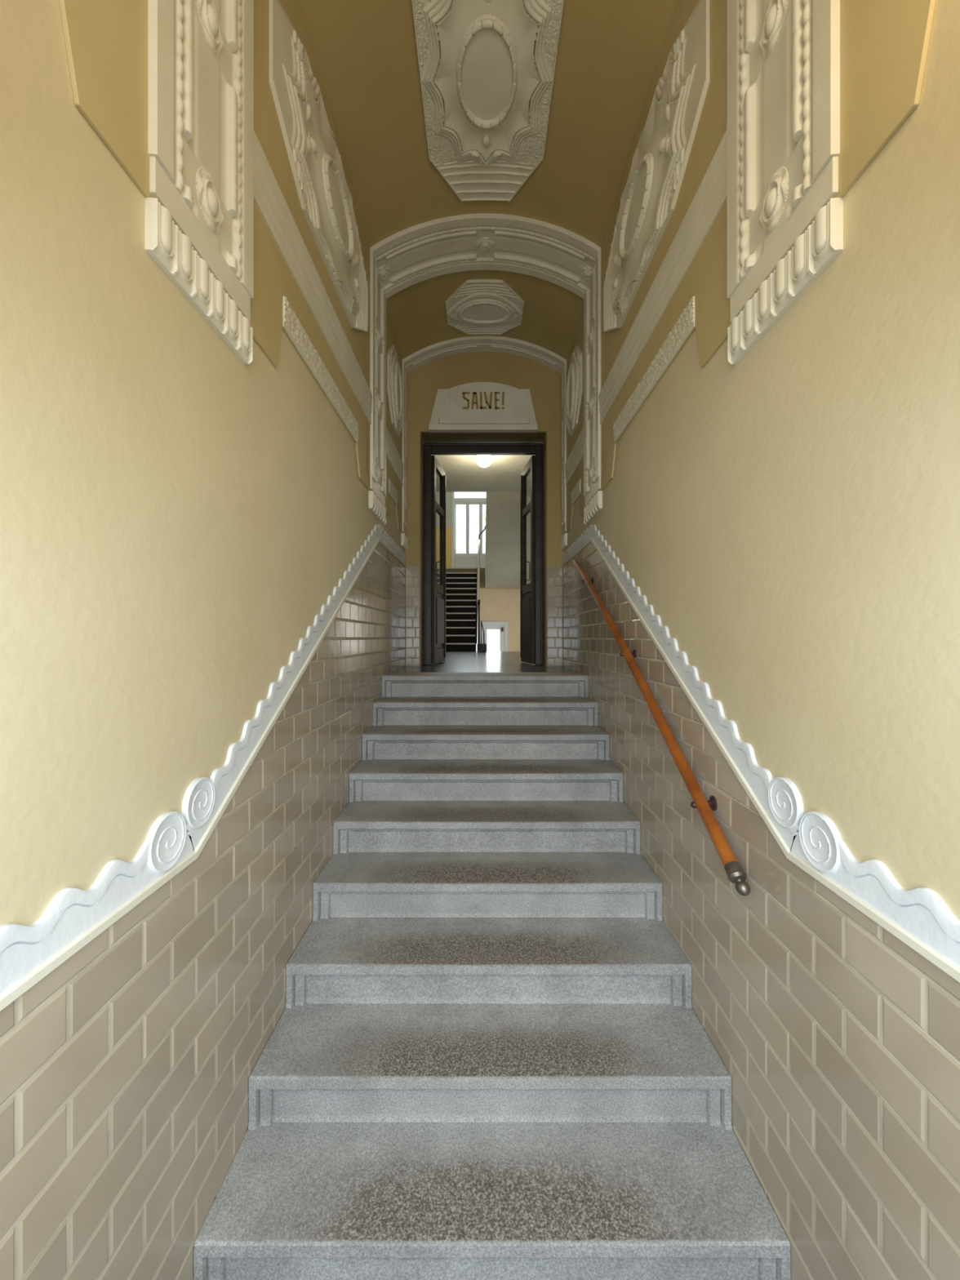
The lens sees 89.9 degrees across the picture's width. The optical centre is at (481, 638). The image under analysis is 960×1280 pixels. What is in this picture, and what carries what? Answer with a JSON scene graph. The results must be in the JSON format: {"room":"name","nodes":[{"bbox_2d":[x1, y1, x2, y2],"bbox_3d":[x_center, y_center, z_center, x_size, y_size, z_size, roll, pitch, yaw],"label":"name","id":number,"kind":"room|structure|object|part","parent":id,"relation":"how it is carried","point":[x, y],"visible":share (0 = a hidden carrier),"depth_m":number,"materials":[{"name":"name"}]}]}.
{"room":"entrance stairway","nodes":[
{"label":"entrance stairway","id":0,"kind":"room"},
{"bbox_2d":[0,0,404,1129],"bbox_3d":[-0.890,-0.525,2.090,0.200,5.050,5.780,0,0,0],"label":"wall","id":1,"kind":"structure","parent":0,"point":[178,513],"depth_m":1.02,"materials":[{"name":"beige paint"}]},
{"bbox_2d":[0,542,405,1279],"bbox_3d":[-0.787,0.534,2.239,0.007,2.552,5.478,0,0,0],"label":"dado","id":2,"kind":"object","parent":1,"relation":"attached to","point":[126,1070],"visible":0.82,"depth_m":1.24,"materials":[{"name":"tile"}]},
{"bbox_2d":[0,524,406,1011],"bbox_3d":[-0.782,-0.135,2.238,0.015,1.481,5.476,0,0,0],"label":"wave border","id":3,"kind":"object","parent":1,"relation":"attached to","point":[75,917],"visible":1,"depth_m":1.16,"materials":[{"name":"white paint"}]},
{"bbox_2d":[58,0,403,533],"bbox_3d":[-0.779,-1.884,2.237,0.022,1.698,5.475,0,0,0],"label":"field","id":4,"kind":"object","parent":1,"relation":"attached to","point":[106,41],"depth_m":1.73,"materials":[{"name":"yellow paint"}]},
{"bbox_2d":[269,0,368,332],"bbox_3d":[-0.752,-2.210,2.490,0.067,0.690,1.444,0,0,0],"label":"relief panel","id":5,"kind":"object","parent":4,"relation":"attached to","point":[326,200],"visible":1,"depth_m":2.20,"materials":[{"name":"white paint"}]},
{"bbox_3d":[-0.779,-1.286,2.454,0.022,0.119,1.128,0,0,0],"label":"stippled strip","id":6,"kind":"part","parent":4,"relation":"part of","materials":[{"name":"beige paint"}]},
{"bbox_2d":[386,345,402,436],"bbox_3d":[-0.757,-2.210,4.320,0.053,0.680,0.680,0,0,0],"label":"medallion","id":7,"kind":"object","parent":4,"relation":"attached to","point":[394,389],"visible":1,"depth_m":4.19,"materials":[{"name":"white paint"}]},
{"bbox_2d":[253,130,372,424],"bbox_3d":[-0.776,-1.607,2.490,0.028,0.215,1.763,0,0,0],"label":"crown molding","id":8,"kind":"structure","parent":1,"relation":"attached to","point":[269,200],"depth_m":2.07,"materials":[{"name":"white paint"}]},
{"bbox_2d":[388,478,398,505],"bbox_3d":[-0.779,-1.286,4.245,0.022,0.119,0.380,0,0,0],"label":"strip","id":9,"kind":"object","parent":1,"relation":"attached to","point":[393,491],"visible":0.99,"depth_m":4.20,"materials":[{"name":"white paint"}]},
{"bbox_2d":[386,426,404,485],"bbox_3d":[-0.776,-1.607,4.295,0.028,0.215,0.879,0,0,0],"label":"crown molding","id":10,"kind":"structure","parent":1,"relation":"attached to","point":[392,453],"depth_m":4.25,"materials":[{"name":"white paint"}]},
{"bbox_2d":[435,492,451,567],"bbox_3d":[0.000,-3.744,15.720,3.700,3.312,0.200,0,0,0],"label":"wall","id":11,"kind":"structure","parent":0,"point":[448,530],"depth_m":15.62,"materials":[{"name":"yellow"}]},
{"bbox_2d":[451,492,486,568],"bbox_3d":[-0.245,-3.544,15.655,1.430,2.912,0.130,0,0,0],"label":"window","id":12,"kind":"structure","parent":11,"relation":"in","point":[458,560],"depth_m":15.65,"materials":[{"name":"white paint"}]},
{"bbox_2d":[436,568,484,587],"bbox_3d":[0.000,-1.794,15.040,3.700,0.588,1.520,0,0,0],"label":"floor","id":13,"kind":"structure","parent":0,"point":[482,583],"depth_m":14.28,"materials":[{"name":"grey stone"}]},
{"bbox_2d":[484,492,530,587],"bbox_3d":[0.980,-2.525,12.411,1.730,2.070,3.718,0,0,0],"label":"wall","id":14,"kind":"structure","parent":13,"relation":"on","point":[502,557],"depth_m":12.13,"materials":[{"name":"grey paint"}]},
{"bbox_2d":[431,454,534,492],"bbox_3d":[0.050,-3.310,7.925,3.900,0.200,5.250,0,0,0],"label":"ceiling","id":15,"kind":"structure","parent":0,"point":[463,473],"depth_m":9.35,"materials":[{"name":"grey paint"}]},
{"bbox_2d":[475,454,492,467],"bbox_3d":[0.050,-3.100,8.400,0.296,0.217,0.296,0,0,0],"label":"ceiling lamp","id":16,"kind":"object","parent":15,"relation":"attached to","point":[482,460],"visible":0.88,"depth_m":8.30,"materials":[{"name":"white glass"}]},
{"bbox_2d":[404,351,563,659],"bbox_3d":[0.050,-1.400,5.140,3.900,4.000,0.320,0,0,0],"label":"wall","id":17,"kind":"structure","parent":0,"point":[544,383],"depth_m":4.98,"materials":[{"name":"paint"}]},
{"bbox_2d":[405,566,419,666],"bbox_3d":[-0.710,-0.224,4.977,0.147,1.034,0.006,0,0,0],"label":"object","id":18,"kind":"object","parent":17,"relation":"attached to","point":[412,573],"visible":1,"depth_m":4.97,"materials":[{"name":"tile"}]},
{"bbox_2d":[423,443,542,665],"bbox_3d":[0.022,-0.911,5.530,1.291,2.408,0.645,0,0,0],"label":"door","id":19,"kind":"structure","parent":17,"relation":"in","point":[434,593],"depth_m":5.28,"materials":[{"name":"brown wood"}]},
{"bbox_3d":[-0.520,-0.810,5.810,0.060,0.300,0.040,0,0,8],"label":"handle","id":20,"kind":"part","parent":19,"relation":"part of","materials":[{"name":"gold metal"}]},
{"bbox_3d":[0.565,-0.810,5.810,0.060,0.300,0.040,0,0,-8],"label":"handle","id":21,"kind":"part","parent":19,"relation":"part of","materials":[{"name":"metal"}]},
{"bbox_2d":[428,382,537,432],"bbox_3d":[0.019,-2.386,4.942,1.114,0.518,0.075,0,0,0],"label":"plaque","id":22,"kind":"object","parent":17,"relation":"attached to","point":[475,406],"visible":1,"depth_m":4.96,"materials":[{"name":"white paint"}]},
{"bbox_2d":[419,431,546,666],"bbox_3d":[0.022,-0.925,5.114,1.315,2.436,0.272,0,0,0],"label":"trim","id":23,"kind":"structure","parent":17,"relation":"attached to","point":[425,437],"depth_m":5.08,"materials":[{"name":"black wood"}]},
{"bbox_2d":[546,566,562,666],"bbox_3d":[0.762,-0.224,4.977,0.162,1.034,0.006,0,0,0],"label":"pier","id":24,"kind":"object","parent":17,"relation":"attached to","point":[554,574],"visible":1,"depth_m":4.97,"materials":[{"name":"tile"}]},
{"bbox_2d":[390,651,579,672],"bbox_3d":[0.050,0.447,7.310,3.900,0.307,6.420,0,0,0],"label":"floor","id":25,"kind":"structure","parent":0,"point":[455,661],"depth_m":5.10,"materials":[{"name":"grey stone"}]},
{"bbox_2d":[435,567,477,651],"bbox_3d":[-0.978,-0.839,12.552,1.725,2.503,4.045,0,0,0],"label":"staircase","id":26,"kind":"structure","parent":25,"relation":"on","point":[460,587],"depth_m":12.11,"materials":[{"name":"black stone"}]},
{"bbox_2d":[475,525,485,644],"bbox_3d":[0.043,-1.572,12.476,0.311,3.730,3.992,0,0,0],"label":"stair railing","id":27,"kind":"object","parent":26,"relation":"on","point":[477,627],"visible":0.98,"depth_m":11.03,"materials":[{"name":"grey metal"}]},
{"bbox_3d":[-0.070,-1.853,12.487,0.060,2.219,3.943,0,0,0],"label":"handrail","id":28,"kind":"part","parent":27,"relation":"part of","materials":[{"name":"grey metal"}]},
{"bbox_2d":[476,644,486,651],"bbox_3d":[0.013,0.208,10.520,0.205,0.170,0.180,0,0,0],"label":"curb","id":29,"kind":"object","parent":25,"relation":"on","point":[480,647],"visible":0.83,"depth_m":10.43,"materials":[{"name":"brown stone"}]},
{"bbox_2d":[480,621,484,644],"bbox_3d":[0.065,0.257,11.356,0.058,1.272,1.604,0,0,4],"label":"stair railing","id":30,"kind":"object","parent":29,"relation":"on","point":[482,625],"visible":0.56,"depth_m":10.80,"materials":[{"name":"metal"}]},
{"bbox_2d":[298,0,677,359],"bbox_3d":[0.030,-2.957,2.090,1.860,0.446,5.780,0,0,0],"label":"ceiling","id":31,"kind":"structure","parent":0,"point":[609,51],"depth_m":2.71,"materials":[{"name":"paint"}]},
{"bbox_2d":[400,335,567,550],"bbox_3d":[0.030,-1.946,4.856,1.640,2.067,0.241,0,0,0],"label":"arch","id":32,"kind":"object","parent":31,"relation":"attached to","point":[537,353],"visible":0.98,"depth_m":4.79,"materials":[{"name":"white paint"}]},
{"bbox_3d":[-0.779,-1.093,4.857,0.022,0.086,0.233,0,0,0],"label":"foot plate","id":33,"kind":"part","parent":32,"relation":"part of","materials":[{"name":"white paint"}]},
{"bbox_3d":[0.839,-1.093,4.857,0.022,0.086,0.233,0,0,0],"label":"foot plate","id":34,"kind":"part","parent":32,"relation":"part of","materials":[{"name":"white paint"}]},
{"bbox_2d":[444,279,524,335],"bbox_3d":[0.030,-2.943,4.335,0.694,0.074,0.690,0,0,0],"label":"medallion","id":35,"kind":"object","parent":31,"relation":"attached to","point":[478,306],"visible":1,"depth_m":4.26,"materials":[{"name":"white paint"}]},
{"bbox_2d":[368,213,602,524],"bbox_3d":[0.030,-1.946,3.613,1.683,2.067,0.482,0,0,0],"label":"arch","id":36,"kind":"object","parent":31,"relation":"attached to","point":[558,255],"visible":0.99,"depth_m":3.58,"materials":[{"name":"white paint"}]},
{"bbox_3d":[-0.779,-1.093,3.613,0.022,0.086,0.470,0,0,0],"label":"foot plate","id":37,"kind":"part","parent":36,"relation":"part of","materials":[{"name":"white paint"}]},
{"bbox_3d":[0.839,-1.093,3.613,0.022,0.086,0.470,0,0,0],"label":"foot plate","id":38,"kind":"part","parent":36,"relation":"part of","materials":[{"name":"white paint"}]},
{"bbox_2d":[411,0,564,202],"bbox_3d":[0.030,-2.942,2.515,0.705,0.076,1.470,0,0,0],"label":"medallion","id":39,"kind":"object","parent":31,"relation":"attached to","point":[486,68],"visible":1,"depth_m":2.54,"materials":[{"name":"white paint"}]},
{"bbox_2d":[145,0,843,364],"bbox_3d":[0.030,-1.946,1.366,1.683,2.067,0.482,0,0,0],"label":"pilasters","id":40,"kind":"object","parent":31,"relation":"attached to","point":[785,218],"visible":1,"depth_m":1.34,"materials":[{"name":"white paint"}]},
{"bbox_3d":[-0.779,-1.093,1.366,0.022,0.086,0.470,0,0,0],"label":"foot plate","id":41,"kind":"part","parent":40,"relation":"part of","materials":[{"name":"white paint"}]},
{"bbox_3d":[0.839,-1.093,1.366,0.022,0.086,0.470,0,0,0],"label":"foot plate","id":42,"kind":"part","parent":40,"relation":"part of","materials":[{"name":"white paint"}]},
{"bbox_2d":[479,587,519,651],"bbox_3d":[0.875,0.225,14.510,1.950,3.450,0.180,0,0,0],"label":"wall","id":43,"kind":"structure","parent":0,"point":[496,604],"depth_m":14.42,"materials":[{"name":"beige paint"}]},
{"bbox_2d":[480,621,507,651],"bbox_3d":[0.385,0.725,14.430,0.830,2.450,0.100,0,0,0],"label":"door","id":44,"kind":"structure","parent":43,"relation":"in","point":[502,626],"depth_m":14.38,"materials":[{"name":"white paint"}]},
{"bbox_2d":[563,0,959,1124],"bbox_3d":[0.950,-0.525,2.090,0.200,5.050,5.780,0,0,0],"label":"wall","id":45,"kind":"structure","parent":0,"point":[788,512],"depth_m":1.13,"materials":[{"name":"beige paint"}]},
{"bbox_2d":[564,426,583,485],"bbox_3d":[0.836,-1.607,4.295,0.028,0.215,0.879,0,0,0],"label":"crown molding","id":46,"kind":"structure","parent":45,"relation":"attached to","point":[576,454],"depth_m":4.25,"materials":[{"name":"white paint"}]},
{"bbox_2d":[570,478,580,504],"bbox_3d":[0.839,-1.286,4.245,0.022,0.119,0.380,0,0,0],"label":"strip","id":47,"kind":"object","parent":45,"relation":"attached to","point":[575,492],"visible":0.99,"depth_m":4.22,"materials":[{"name":"white paint"}]},
{"bbox_2d":[598,128,727,424],"bbox_3d":[0.836,-1.607,2.490,0.028,0.215,1.763,0,0,0],"label":"crown molding","id":48,"kind":"structure","parent":45,"relation":"attached to","point":[711,195],"depth_m":2.07,"materials":[{"name":"white paint"}]},
{"bbox_2d":[565,0,935,533],"bbox_3d":[0.839,-1.884,2.237,0.022,1.698,5.475,0,0,0],"label":"field","id":49,"kind":"object","parent":45,"relation":"attached to","point":[884,44],"depth_m":1.73,"materials":[{"name":"yellow paint"}]},
{"bbox_2d":[566,345,582,436],"bbox_3d":[0.817,-2.210,4.320,0.053,0.680,0.680,0,0,0],"label":"medallion","id":50,"kind":"object","parent":49,"relation":"attached to","point":[575,377],"visible":1,"depth_m":4.19,"materials":[{"name":"white paint"}]},
{"bbox_3d":[0.839,-1.286,2.454,0.022,0.119,1.128,0,0,0],"label":"stippled strip","id":51,"kind":"part","parent":49,"relation":"part of","materials":[{"name":"beige paint"}]},
{"bbox_2d":[603,0,709,332],"bbox_3d":[0.812,-2.210,2.490,0.067,0.690,1.444,0,0,0],"label":"relief panel","id":52,"kind":"object","parent":49,"relation":"attached to","point":[648,200],"visible":1,"depth_m":2.20,"materials":[{"name":"white paint"}]},
{"bbox_2d":[561,524,959,982],"bbox_3d":[0.842,-0.135,2.238,0.015,1.481,5.476,0,0,0],"label":"wave border","id":53,"kind":"object","parent":45,"relation":"attached to","point":[919,917],"visible":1,"depth_m":1.24,"materials":[{"name":"white paint"}]},
{"bbox_2d":[562,542,959,1279],"bbox_3d":[0.847,0.534,2.239,0.007,2.552,5.478,0,0,0],"label":"dado","id":54,"kind":"object","parent":45,"relation":"attached to","point":[837,1042],"visible":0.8,"depth_m":1.28,"materials":[{"name":"tile"}]},
{"bbox_2d":[572,558,750,896],"bbox_3d":[0.802,0.053,2.768,0.082,1.455,2.654,0,0,0],"label":"wooden handrail","id":55,"kind":"object","parent":54,"relation":"attached to","point":[733,868],"visible":1,"depth_m":1.88,"materials":[{"name":"brown wood"}]},
{"bbox_3d":[0.818,0.083,2.636,0.049,0.052,0.052,0,0,0],"label":"wall plate","id":56,"kind":"part","parent":55,"relation":"part of","materials":[{"name":"metal"}]},
{"bbox_3d":[0.769,0.604,1.743,0.016,0.025,0.025,0,0,0],"label":"knob","id":57,"kind":"part","parent":55,"relation":"part of","materials":[{"name":"metal"}]},
{"bbox_3d":[0.818,0.598,1.743,0.049,0.052,0.052,0,0,0],"label":"wall plate","id":58,"kind":"part","parent":55,"relation":"part of","materials":[{"name":"metal"}]},
{"bbox_3d":[0.000,1.909,-0.138,5.200,0.183,2.925,0,0,0],"label":"floor","id":59,"kind":"structure","parent":0,"visible":0},
{"bbox_2d":[194,672,790,1279],"bbox_3d":[0.030,1.055,2.708,1.624,1.525,2.812,0,0,0],"label":"stone staircase","id":60,"kind":"structure","parent":59,"relation":"on","point":[489,1055],"depth_m":1.73,"materials":[{"name":"grey stone"}]},
{"label":"outside","id":61,"kind":"structure","parent":0,"visible":0},
{"bbox_3d":[0.000,2.075,23.000,12.000,0.250,14.000,0,0,0],"label":"ground","id":62,"kind":"structure","parent":61,"visible":0},
{"bbox_2d":[456,512,485,552],"bbox_3d":[-0.007,-1.381,17.852,3.748,6.662,0.910,0,0,0],"label":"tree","id":63,"kind":"object","parent":62,"relation":"on","point":[475,513],"visible":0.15,"depth_m":17.79,"materials":[{"name":"green plant"}]}
]}

